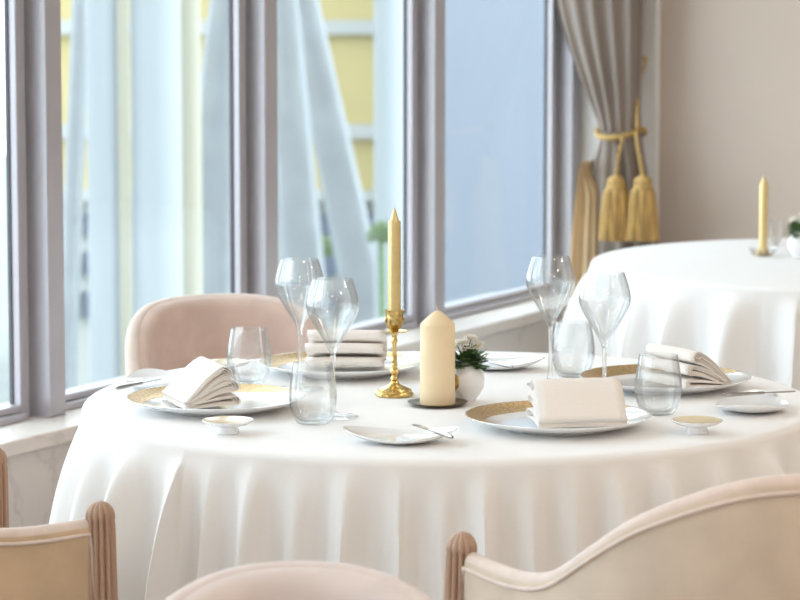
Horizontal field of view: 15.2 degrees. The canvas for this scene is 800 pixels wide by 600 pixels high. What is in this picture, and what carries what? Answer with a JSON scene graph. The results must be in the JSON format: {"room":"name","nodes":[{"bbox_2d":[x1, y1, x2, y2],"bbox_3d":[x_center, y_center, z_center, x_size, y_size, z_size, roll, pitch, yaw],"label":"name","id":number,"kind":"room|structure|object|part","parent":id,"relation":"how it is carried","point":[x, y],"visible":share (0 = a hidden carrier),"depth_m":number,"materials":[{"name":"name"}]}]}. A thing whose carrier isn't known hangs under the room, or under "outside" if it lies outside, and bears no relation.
{"room":"restaurant","nodes":[
{"label":"restaurant","id":0,"kind":"room"},
{"bbox_2d":[7,316,563,527],"bbox_3d":[-2.606,0.920,3.371,0.240,0.471,13.372,4,8,28],"label":"wall","id":1,"kind":"structure","parent":0,"point":[33,477],"depth_m":6.53,"materials":[{"name":"paint"}]},
{"bbox_2d":[0,0,26,425],"bbox_3d":[-1.039,-0.884,6.178,0.063,2.393,0.812,4,8,28],"label":"window","id":2,"kind":"structure","parent":1,"relation":"in","point":[9,414],"depth_m":6.61,"materials":[{"name":"paint"}]},
{"bbox_2d":[8,0,65,417],"bbox_3d":[-0.809,-0.931,6.579,0.089,2.394,0.135,4,8,28],"label":"window frame","id":3,"kind":"structure","parent":1,"relation":"attached to","point":[34,26],"depth_m":6.64,"materials":[{"name":"paint"}]},
{"bbox_2d":[66,0,233,409],"bbox_3d":[-0.600,-0.980,6.998,0.063,2.393,0.836,4,8,28],"label":"window","id":4,"kind":"structure","parent":1,"relation":"in","point":[75,397],"depth_m":7.41,"materials":[{"name":"paint"}]},
{"bbox_2d":[0,293,491,404],"bbox_3d":[-2.781,1.996,3.706,0.255,2.656,13.574,4,8,28],"label":"trim","id":5,"kind":"structure","parent":1,"relation":"attached to","point":[488,293],"depth_m":8.67,"materials":[{"name":"white paint"}]},
{"bbox_2d":[232,0,277,297],"bbox_3d":[-0.365,-1.028,7.409,0.089,2.394,0.135,4,8,28],"label":"window frame","id":6,"kind":"structure","parent":1,"relation":"attached to","point":[254,22],"depth_m":7.46,"materials":[{"name":"paint"}]},
{"bbox_2d":[0,292,569,457],"bbox_3d":[-2.577,0.671,3.326,0.225,0.034,13.372,4,8,28],"label":"windowsill","id":7,"kind":"structure","parent":1,"relation":"attached to","point":[34,433],"depth_m":8.09,"materials":[{"name":"stone"}]},
{"bbox_2d":[333,0,417,333],"bbox_3d":[-0.163,-1.075,7.815,0.063,2.393,0.807,4,8,28],"label":"window","id":8,"kind":"structure","parent":1,"relation":"in","point":[379,324],"depth_m":8.23,"materials":[{"name":"paint"}]},
{"bbox_2d":[406,0,444,324],"bbox_3d":[0.066,-1.121,8.213,0.089,2.394,0.135,4,8,28],"label":"window frame","id":9,"kind":"structure","parent":1,"relation":"attached to","point":[425,19],"depth_m":8.27,"materials":[{"name":"paint"}]},
{"bbox_2d":[445,0,555,318],"bbox_3d":[0.265,-1.168,8.613,0.063,2.393,0.793,4,8,28],"label":"window","id":10,"kind":"structure","parent":1,"relation":"in","point":[474,305],"depth_m":8.92,"materials":[{"name":"paint"}]},
{"bbox_2d":[546,0,580,292],"bbox_3d":[0.489,-1.214,9.005,0.089,2.394,0.135,4,8,28],"label":"trim","id":11,"kind":"structure","parent":1,"relation":"attached to","point":[563,129],"depth_m":9.06,"materials":[{"name":"paint"}]},
{"bbox_2d":[659,0,799,243],"bbox_3d":[3.592,-0.795,7.593,6.820,2.900,0.200,4,8,28],"label":"wall","id":12,"kind":"structure","parent":0,"point":[730,74],"depth_m":8.91,"materials":[{"name":"beige paint"}]},
{"bbox_2d":[581,0,660,222],"bbox_3d":[0.663,-0.959,9.010,0.260,2.899,0.029,4,8,28],"label":"trim","id":13,"kind":"structure","parent":12,"relation":"attached to","point":[650,89],"depth_m":9.00,"materials":[{"name":"white paint"}]},
{"bbox_3d":[0.728,-0.723,8.981,0.044,0.024,0.066,0,7,0],"label":"hook","id":14,"kind":"object","parent":12,"relation":"attached to","visible":0},
{"bbox_2d":[594,57,658,241],"bbox_3d":[0.664,-0.448,8.872,0.170,0.532,0.307,-1,7,-6],"label":"tieback","id":15,"kind":"object","parent":14,"relation":"hanging from","point":[623,217],"visible":0.94,"depth_m":8.79,"materials":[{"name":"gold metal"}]},
{"bbox_3d":[0.645,-0.426,8.813,0.029,0.126,0.015,0,7,0],"label":"tassel cord","id":16,"kind":"part","parent":15,"relation":"part of","materials":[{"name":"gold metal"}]},
{"bbox_3d":[0.700,-0.427,8.783,0.014,0.130,0.039,-6,9,-42],"label":"tassel cord","id":17,"kind":"part","parent":15,"relation":"part of","materials":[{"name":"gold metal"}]},
{"bbox_3d":[0.711,-0.614,8.886,0.021,0.205,0.139,2,7,15],"label":"hanging cord","id":18,"kind":"part","parent":15,"relation":"part of","materials":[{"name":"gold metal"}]},
{"bbox_3d":[0.282,-1.623,1.530,12.735,0.150,15.495,0,7,0],"label":"ceiling","id":19,"kind":"structure","parent":0,"visible":0},
{"bbox_2d":[556,0,660,298],"bbox_3d":[0.569,-0.944,8.910,0.528,2.868,0.168,4,8,28],"label":"curtain","id":20,"kind":"object","parent":19,"relation":"hanging from","point":[604,38],"visible":0.36,"depth_m":8.88,"materials":[{"name":"grey fabric"}]},
{"bbox_2d":[556,0,644,131],"bbox_3d":[0.541,-1.442,8.888,0.443,1.873,0.157,4,8,33],"label":"drape","id":21,"kind":"object","parent":20,"relation":"hanging from","point":[604,38],"depth_m":8.86,"materials":[{"name":"grey fabric"}]},
{"bbox_2d":[591,131,660,255],"bbox_3d":[0.665,-0.008,8.973,0.150,0.994,0.304,-7,9,-44],"label":"tassels","id":22,"kind":"object","parent":20,"relation":"hanging from","point":[603,164],"depth_m":8.90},
{"bbox_3d":[0.282,1.406,1.883,12.735,0.150,15.495,0,7,0],"label":"floor","id":23,"kind":"structure","parent":0,"visible":0},
{"bbox_2d":[0,448,117,599],"bbox_3d":[-0.792,0.574,4.595,0.578,0.881,0.605,-3,7,-24],"label":"armchair","id":24,"kind":"object","parent":23,"relation":"on","point":[73,559],"visible":1,"depth_m":4.41,"materials":[{"name":"beige fabric"}]},
{"bbox_3d":[-0.667,0.603,4.959,0.054,0.733,0.056,-3,7,-24],"label":"carved post","id":25,"kind":"part","parent":24,"relation":"part of","materials":[{"name":"brown wood"}]},
{"bbox_3d":[-0.440,0.661,4.462,0.054,0.733,0.056,-3,7,-24],"label":"carved post","id":26,"kind":"part","parent":24,"relation":"part of","materials":[{"name":"brown wood"}]},
{"bbox_2d":[125,293,329,379],"bbox_3d":[-0.323,0.410,6.326,0.512,0.803,0.494,-3,7,-26],"label":"tub chair","id":27,"kind":"object","parent":23,"relation":"on","point":[170,333],"visible":0.32,"depth_m":6.46,"materials":[{"name":"fabric"}]},
{"bbox_2d":[165,561,431,599],"bbox_3d":[-0.121,0.744,3.467,0.465,0.803,0.494,0,7,0],"label":"tub chair","id":28,"kind":"object","parent":23,"relation":"on","point":[283,580],"visible":1,"depth_m":3.61,"materials":[{"name":"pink fabric"}]},
{"bbox_2d":[444,474,799,599],"bbox_3d":[0.449,0.628,4.132,0.605,0.881,0.578,-4,8,-30],"label":"armchair","id":29,"kind":"object","parent":23,"relation":"on","point":[738,540],"visible":1,"depth_m":3.83,"materials":[{"name":"fabric"}]},
{"bbox_3d":[0.081,0.688,4.229,0.056,0.733,0.054,-4,8,-30],"label":"carved post","id":30,"kind":"part","parent":29,"relation":"part of","materials":[{"name":"brown wood"}]},
{"bbox_3d":[0.088,0.549,5.356,1.220,0.748,1.220,0,7,0],"label":"dining table","id":31,"kind":"object","parent":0,"visible":0},
{"bbox_2d":[49,351,799,599],"bbox_3d":[0.105,0.540,5.391,1.537,0.746,1.563,1,7,6],"label":"tablecloth","id":32,"kind":"object","parent":31,"relation":"on","point":[190,502],"visible":0.64,"depth_m":4.79,"materials":[{"name":"fabric"}]},
{"bbox_2d":[127,368,177,388],"bbox_3d":[-0.431,0.147,5.432,0.124,0.024,0.184,-3,7,-22],"label":"plate","id":33,"kind":"object","parent":32,"relation":"on","point":[142,375],"visible":0.51,"depth_m":5.49,"materials":[{"name":"white ceramic"}]},
{"bbox_2d":[114,378,161,389],"bbox_3d":[-0.461,0.148,5.308,0.012,0.007,0.143,4,8,30],"label":"butter knife","id":34,"kind":"object","parent":33,"relation":"on","point":[124,386],"visible":1,"depth_m":5.29,"materials":[{"name":"metal"}]},
{"bbox_3d":[-0.478,0.151,5.282,0.008,0.007,0.081,4,8,30],"label":"handle","id":35,"kind":"part","parent":34,"relation":"part of","materials":[{"name":"metal"}]},
{"bbox_3d":[-0.441,0.144,5.341,0.012,0.001,0.065,4,8,30],"label":"blade","id":36,"kind":"part","parent":34,"relation":"part of","materials":[{"name":"metal"}]},
{"bbox_2d":[126,383,305,416],"bbox_3d":[-0.318,0.177,5.183,0.321,0.023,0.321,0,7,0],"label":"charger plate","id":37,"kind":"object","parent":32,"relation":"on","point":[255,398],"visible":0.62,"depth_m":5.20,"materials":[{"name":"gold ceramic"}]},
{"bbox_2d":[161,356,240,408],"bbox_3d":[-0.345,0.142,5.183,0.104,0.071,0.152,-2,7,-20],"label":"folded napkin","id":38,"kind":"object","parent":37,"relation":"on","point":[204,382],"visible":1,"depth_m":5.13,"materials":[{"name":"fabric"}]},
{"bbox_2d":[202,416,253,434],"bbox_3d":[-0.282,0.207,4.926,0.085,0.022,0.085,0,7,0],"label":"butter dish","id":39,"kind":"object","parent":32,"relation":"on","point":[227,425],"visible":1,"depth_m":4.92,"materials":[{"name":"beige ceramic"}]},
{"bbox_2d":[202,416,253,427],"bbox_3d":[-0.282,0.202,4.925,0.085,0.011,0.085,0,7,0],"label":"bowl","id":40,"kind":"object","parent":39,"relation":"on","point":[216,421],"depth_m":4.92,"materials":[{"name":"white ceramic"}]},
{"bbox_2d":[211,358,249,373],"bbox_3d":[-0.324,0.126,5.625,0.085,0.022,0.085,0,7,0],"label":"butter dish","id":41,"kind":"object","parent":32,"relation":"on","point":[232,363],"visible":0.57,"depth_m":5.63,"materials":[{"name":"beige ceramic"}]},
{"bbox_2d":[220,358,249,367],"bbox_3d":[-0.324,0.120,5.624,0.085,0.011,0.085,0,7,0],"label":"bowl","id":42,"kind":"object","parent":41,"relation":"on","point":[227,362],"depth_m":5.63,"materials":[{"name":"white ceramic"}]},
{"bbox_2d":[274,257,324,391],"bbox_3d":[-0.181,0.043,5.407,0.090,0.236,0.090,-3,7,-21],"label":"wine glass","id":43,"kind":"object","parent":32,"relation":"on","point":[300,386],"visible":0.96,"depth_m":5.41,"materials":[{"name":"clear glass"}]},
{"bbox_3d":[-0.181,0.102,5.414,0.011,0.093,0.011,-3,7,-21],"label":"stem","id":44,"kind":"part","parent":43,"relation":"part of","materials":[{"name":"clear glass"}]},
{"bbox_2d":[289,360,336,425],"bbox_3d":[-0.146,0.156,5.020,0.081,0.102,0.081,0,7,0],"label":"tumbler","id":45,"kind":"object","parent":32,"relation":"on","point":[309,360],"visible":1,"depth_m":5.01,"materials":[{"name":"clear glass"}]},
{"bbox_2d":[306,278,358,420],"bbox_3d":[-0.114,0.081,5.082,0.090,0.236,0.090,0,7,0],"label":"wine glass","id":46,"kind":"object","parent":32,"relation":"on","point":[337,416],"visible":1,"depth_m":5.08,"materials":[{"name":"clear glass"}]},
{"bbox_3d":[-0.114,0.140,5.089,0.011,0.093,0.011,0,7,0],"label":"stem","id":47,"kind":"part","parent":46,"relation":"part of","materials":[{"name":"clear glass"}]},
{"bbox_2d":[259,351,419,379],"bbox_3d":[-0.109,0.125,5.625,0.311,0.023,0.311,-1,7,-11],"label":"charger plate","id":48,"kind":"object","parent":32,"relation":"on","point":[283,362],"visible":0.65,"depth_m":5.63,"materials":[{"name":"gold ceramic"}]},
{"bbox_2d":[305,330,386,366],"bbox_3d":[-0.101,0.088,5.648,0.152,0.071,0.103,0,7,2],"label":"folded napkin","id":49,"kind":"object","parent":48,"relation":"on","point":[358,347],"visible":0.98,"depth_m":5.61,"materials":[{"name":"fabric"}]},
{"bbox_2d":[375,309,413,397],"bbox_3d":[-0.010,0.094,5.333,0.069,0.154,0.069,0,7,0],"label":"candlestick","id":50,"kind":"object","parent":32,"relation":"on","point":[394,320],"visible":1,"depth_m":5.32,"materials":[{"name":"gold metal"}]},
{"bbox_2d":[388,207,400,310],"bbox_3d":[-0.010,-0.072,5.314,0.024,0.190,0.024,0,7,0],"label":"taper candle","id":51,"kind":"object","parent":50,"relation":"on","point":[394,225],"visible":1,"depth_m":5.30,"materials":[{"name":"beige wax"}]},
{"bbox_3d":[-0.010,0.102,5.334,0.016,0.086,0.016,0,7,0],"label":"stem","id":52,"kind":"part","parent":50,"relation":"part of","materials":[{"name":"gold metal"}]},
{"bbox_2d":[385,309,403,331],"bbox_3d":[-0.010,0.037,5.326,0.036,0.039,0.036,0,7,0],"label":"candle cup","id":53,"kind":"object","parent":50,"relation":"on","point":[394,320],"depth_m":5.31,"materials":[{"name":"gold metal"}]},
{"bbox_2d":[343,426,456,444],"bbox_3d":[0.000,0.217,4.835,0.184,0.024,0.124,0,7,4],"label":"plate","id":54,"kind":"object","parent":32,"relation":"on","point":[378,435],"visible":0.94,"depth_m":4.85,"materials":[{"name":"white ceramic"}]},
{"bbox_2d":[412,424,453,438],"bbox_3d":[0.053,0.207,4.759,0.012,0.007,0.143,-3,7,-26],"label":"butter knife","id":55,"kind":"object","parent":54,"relation":"on","point":[444,434],"visible":1,"depth_m":4.74,"materials":[{"name":"metal"}]},
{"bbox_3d":[0.036,0.203,4.794,0.012,0.001,0.066,-3,7,-26],"label":"blade","id":56,"kind":"part","parent":55,"relation":"part of","materials":[{"name":"metal"}]},
{"bbox_3d":[0.065,0.211,4.731,0.008,0.007,0.081,-3,7,-26],"label":"handle","id":57,"kind":"part","parent":55,"relation":"part of","materials":[{"name":"metal"}]},
{"bbox_2d":[407,398,467,407],"bbox_3d":[0.065,0.180,5.230,0.106,0.007,0.106,0,7,0],"label":"coaster","id":58,"kind":"object","parent":32,"relation":"on","point":[416,401],"visible":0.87,"depth_m":5.22,"materials":[{"name":"grey metal"}]},
{"bbox_2d":[420,306,454,405],"bbox_3d":[0.065,0.095,5.220,0.061,0.172,0.061,0,7,0],"label":"pillar candle","id":59,"kind":"object","parent":58,"relation":"on","point":[437,331],"visible":1,"depth_m":5.20,"materials":[{"name":"beige wax"}]},
{"bbox_2d":[455,361,484,401],"bbox_3d":[0.116,0.143,5.278,0.067,0.069,0.068,2,7,14],"label":"flower vase","id":60,"kind":"object","parent":32,"relation":"on","point":[469,381],"visible":0.84,"depth_m":5.25,"materials":[{"name":"white ceramic"}]},
{"bbox_2d":[455,333,490,369],"bbox_3d":[0.117,0.107,5.277,0.089,0.098,0.088,-2,7,-14],"label":"bouquet","id":61,"kind":"object","parent":60,"relation":"in","point":[470,354],"visible":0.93,"depth_m":5.26,"materials":[{"name":"green plant"}]},
{"bbox_2d":[455,356,544,369],"bbox_3d":[0.182,0.118,5.685,0.184,0.024,0.124,1,7,5],"label":"plate","id":62,"kind":"object","parent":32,"relation":"on","point":[520,362],"visible":0.59,"depth_m":5.70,"materials":[{"name":"white ceramic"}]},
{"bbox_2d":[483,360,512,367],"bbox_3d":[0.174,0.117,5.623,0.012,0.007,0.143,-4,8,-30],"label":"butter knife","id":63,"kind":"object","parent":62,"relation":"on","point":[505,365],"visible":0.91,"depth_m":5.59,"materials":[{"name":"metal"}]},
{"bbox_2d":[526,255,575,385],"bbox_3d":[0.274,0.038,5.457,0.090,0.236,0.090,-6,9,-43],"label":"wine glass","id":64,"kind":"object","parent":32,"relation":"on","point":[550,329],"visible":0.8,"depth_m":5.46,"materials":[{"name":"clear glass"}]},
{"bbox_3d":[0.274,0.097,5.464,0.011,0.093,0.011,-6,9,-43],"label":"stem","id":65,"kind":"part","parent":64,"relation":"part of","materials":[{"name":"clear glass"}]},
{"bbox_2d":[464,400,651,435],"bbox_3d":[0.263,0.200,4.982,0.311,0.023,0.311,-1,7,-6],"label":"charger plate","id":66,"kind":"object","parent":32,"relation":"on","point":[511,416],"visible":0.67,"depth_m":4.99,"materials":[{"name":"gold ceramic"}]},
{"bbox_2d":[526,378,627,427],"bbox_3d":[0.294,0.168,4.966,0.153,0.071,0.104,-1,7,-10],"label":"folded napkin","id":67,"kind":"object","parent":66,"relation":"on","point":[565,402],"visible":1,"depth_m":4.94,"materials":[{"name":"fabric"}]},
{"bbox_2d":[552,325,594,377],"bbox_3d":[0.322,0.091,5.574,0.081,0.102,0.081,-5,8,-35],"label":"tumbler","id":68,"kind":"object","parent":32,"relation":"on","point":[555,325],"visible":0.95,"depth_m":5.57,"materials":[{"name":"clear glass"}]},
{"bbox_2d":[579,275,630,377],"bbox_3d":[0.353,0.070,5.182,0.090,0.236,0.090,5,8,38],"label":"wine glass","id":69,"kind":"object","parent":32,"relation":"on","point":[604,349],"visible":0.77,"depth_m":5.18,"materials":[{"name":"clear glass"}]},
{"bbox_3d":[0.353,0.129,5.189,0.011,0.093,0.011,5,8,38],"label":"stem","id":70,"kind":"part","parent":69,"relation":"part of","materials":[{"name":"clear glass"}]},
{"bbox_2d":[634,352,681,415],"bbox_3d":[0.441,0.144,5.123,0.081,0.102,0.081,0,7,-4],"label":"tumbler","id":71,"kind":"object","parent":32,"relation":"on","point":[665,352],"visible":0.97,"depth_m":5.12,"materials":[{"name":"clear glass"}]},
{"bbox_2d":[579,364,751,394],"bbox_3d":[0.480,0.148,5.432,0.311,0.023,0.311,1,7,6],"label":"charger plate","id":72,"kind":"object","parent":32,"relation":"on","point":[626,374],"visible":0.45,"depth_m":5.45,"materials":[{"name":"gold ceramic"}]},
{"bbox_2d":[638,343,732,387],"bbox_3d":[0.511,0.117,5.394,0.103,0.071,0.152,-4,8,-32],"label":"folded napkin","id":73,"kind":"object","parent":72,"relation":"on","point":[697,369],"visible":0.98,"depth_m":5.35,"materials":[{"name":"fabric"}]},
{"bbox_2d":[671,416,722,434],"bbox_3d":[0.488,0.207,4.926,0.085,0.022,0.085,0,7,0],"label":"butter dish","id":74,"kind":"object","parent":32,"relation":"on","point":[696,425],"visible":1,"depth_m":4.92,"materials":[{"name":"beige ceramic"}]},
{"bbox_2d":[671,416,722,427],"bbox_3d":[0.488,0.202,4.925,0.085,0.011,0.085,0,7,0],"label":"bowl","id":75,"kind":"object","parent":74,"relation":"on","point":[687,421],"depth_m":4.92,"materials":[{"name":"white ceramic"}]},
{"bbox_2d":[716,390,787,412],"bbox_3d":[0.606,0.179,5.161,0.124,0.024,0.184,1,7,12],"label":"plate","id":76,"kind":"object","parent":32,"relation":"on","point":[767,402],"visible":1,"depth_m":5.20,"materials":[{"name":"white ceramic"}]},
{"bbox_2d":[721,391,795,396],"bbox_3d":[0.625,0.162,5.213,0.143,0.007,0.012,-2,7,-20],"label":"butter knife","id":77,"kind":"object","parent":76,"relation":"on","point":[730,394],"visible":1,"depth_m":5.20,"materials":[{"name":"metal"}]},
{"bbox_3d":[0.595,0.163,5.205,0.081,0.007,0.008,-2,7,-19],"label":"handle","id":78,"kind":"part","parent":77,"relation":"part of","materials":[{"name":"metal"}]},
{"bbox_3d":[0.661,0.160,5.226,0.066,0.001,0.012,-2,7,-19],"label":"blade","id":79,"kind":"part","parent":77,"relation":"part of","materials":[{"name":"metal"}]},
{"bbox_3d":[1.130,0.278,7.684,1.220,0.748,1.220,0,7,0],"label":"dining table","id":80,"kind":"object","parent":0,"visible":0},
{"bbox_2d":[555,238,799,390],"bbox_3d":[1.125,0.273,7.683,1.575,0.746,1.569,0,7,0],"label":"tablecloth","id":81,"kind":"object","parent":80,"relation":"on","point":[724,302],"visible":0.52,"depth_m":7.27,"materials":[{"name":"fabric"}]},
{"bbox_2d":[749,246,776,256],"bbox_3d":[0.941,-0.125,7.777,0.074,0.022,0.074,0,7,0],"label":"dish","id":82,"kind":"object","parent":81,"relation":"on","point":[755,250],"visible":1,"depth_m":7.75,"materials":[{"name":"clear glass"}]},
{"bbox_2d":[759,173,767,248],"bbox_3d":[0.941,-0.228,7.766,0.023,0.201,0.023,0,7,0],"label":"taper candle","id":83,"kind":"object","parent":82,"relation":"in","point":[763,198],"visible":1,"depth_m":7.76,"materials":[{"name":"yellow wax"}]},
{"bbox_2d":[769,219,781,245],"bbox_3d":[1.009,-0.183,8.065,0.033,0.070,0.033,0,7,0],"label":"tumbler","id":84,"kind":"object","parent":81,"relation":"on","point":[774,224],"visible":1,"depth_m":8.05,"materials":[{"name":"clear glass"}]},
{"bbox_2d":[787,231,799,258],"bbox_3d":[1.032,-0.142,7.723,0.072,0.069,0.067,5,8,36],"label":"flower vase","id":85,"kind":"object","parent":81,"relation":"on","point":[793,244],"visible":1,"depth_m":7.70,"materials":[{"name":"white ceramic"}]},
{"bbox_2d":[783,213,799,237],"bbox_3d":[1.028,-0.178,7.724,0.084,0.098,0.087,4,8,29],"label":"bouquet","id":86,"kind":"object","parent":85,"relation":"in","point":[794,226],"visible":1,"depth_m":7.71,"materials":[{"name":"green plant"}]},
{"label":"outside","id":87,"kind":"structure","parent":0,"visible":0},
{"bbox_2d":[0,154,9,403],"bbox_3d":[-14.737,0.486,28.987,44.600,0.200,54.000,4,8,28],"label":"ground","id":88,"kind":"structure","parent":87,"point":[4,327],"depth_m":32.91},
{"bbox_2d":[63,0,86,388],"bbox_3d":[-1.659,-0.394,15.083,0.340,4.771,0.115,0,7,0],"label":"column","id":89,"kind":"structure","parent":88,"relation":"on","point":[77,83],"depth_m":15.04,"materials":[{"name":"white paint"}]},
{"bbox_2d":[86,0,120,382],"bbox_3d":[-1.288,-0.174,13.068,0.151,4.800,0.151,0,7,0],"label":"column","id":90,"kind":"structure","parent":88,"relation":"on","point":[101,15],"depth_m":12.98,"materials":[{"name":"white paint"}]},
{"bbox_2d":[117,0,131,375],"bbox_3d":[-1.255,-0.244,13.664,0.071,4.800,0.071,0,7,0],"label":"column","id":91,"kind":"structure","parent":88,"relation":"on","point":[123,56],"depth_m":13.60,"materials":[{"name":"white paint"}]},
{"bbox_2d":[130,0,182,316],"bbox_3d":[-1.056,-0.174,13.068,0.243,4.800,0.243,0,7,0],"label":"column","id":92,"kind":"structure","parent":88,"relation":"on","point":[155,25],"depth_m":12.93,"materials":[{"name":"white paint"}]},
{"bbox_2d":[180,0,202,295],"bbox_3d":[-0.955,-0.244,13.664,0.122,4.800,0.122,0,7,0],"label":"column","id":93,"kind":"structure","parent":88,"relation":"on","point":[190,10],"depth_m":13.57,"materials":[{"name":"white paint"}]},
{"bbox_2d":[201,0,229,293],"bbox_3d":[-1.170,-0.724,17.260,0.690,4.924,0.115,0,7,0],"label":"sheer curtain","id":94,"kind":"object","parent":88,"relation":"on","point":[214,102],"visible":0.26,"depth_m":17.21,"materials":[{"name":"white fabric"}]},
{"bbox_2d":[60,0,373,385],"bbox_3d":[-1.533,-3.115,25.773,2.986,7.700,4.080,0,7,0],"label":"building","id":95,"kind":"structure","parent":88,"relation":"on","point":[349,24],"depth_m":23.97,"materials":[{"name":"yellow paint"}]},
{"bbox_2d":[277,0,330,328],"bbox_3d":[-0.486,-0.469,15.578,0.586,4.807,0.115,0,7,0],"label":"column","id":96,"kind":"structure","parent":88,"relation":"on","point":[299,219],"depth_m":15.53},
{"bbox_2d":[321,234,333,257],"bbox_3d":[-0.512,0.515,19.692,0.193,1.897,0.196,0,7,0],"label":"shrub","id":97,"kind":"object","parent":88,"relation":"on","point":[329,249],"visible":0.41,"depth_m":19.55,"materials":[{"name":"green plant"}]},
{"bbox_2d":[290,0,373,325],"bbox_3d":[-0.248,-0.559,16.172,1.187,4.854,0.115,0,7,0],"label":"sheer curtain","id":98,"kind":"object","parent":88,"relation":"on","point":[346,212],"depth_m":16.14,"materials":[{"name":"white fabric"}]},
{"bbox_2d":[365,220,387,317],"bbox_3d":[-0.091,0.856,14.246,0.144,2.481,0.140,2,7,18],"label":"tree","id":99,"kind":"object","parent":88,"relation":"on","point":[382,238],"visible":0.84,"depth_m":14.11,"materials":[{"name":"green plant"}]},
{"bbox_2d":[374,0,402,318],"bbox_3d":[-0.053,-0.348,14.558,0.163,4.800,0.163,0,7,0],"label":"column","id":100,"kind":"structure","parent":88,"relation":"on","point":[388,14],"depth_m":14.44,"materials":[{"name":"white paint"}]},
{"bbox_2d":[445,0,543,302],"bbox_3d":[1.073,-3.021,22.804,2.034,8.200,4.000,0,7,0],"label":"window pane","id":101,"kind":"structure","parent":88,"relation":"on","point":[494,49],"depth_m":21.02,"materials":[{"name":"clear glass"}]}
]}

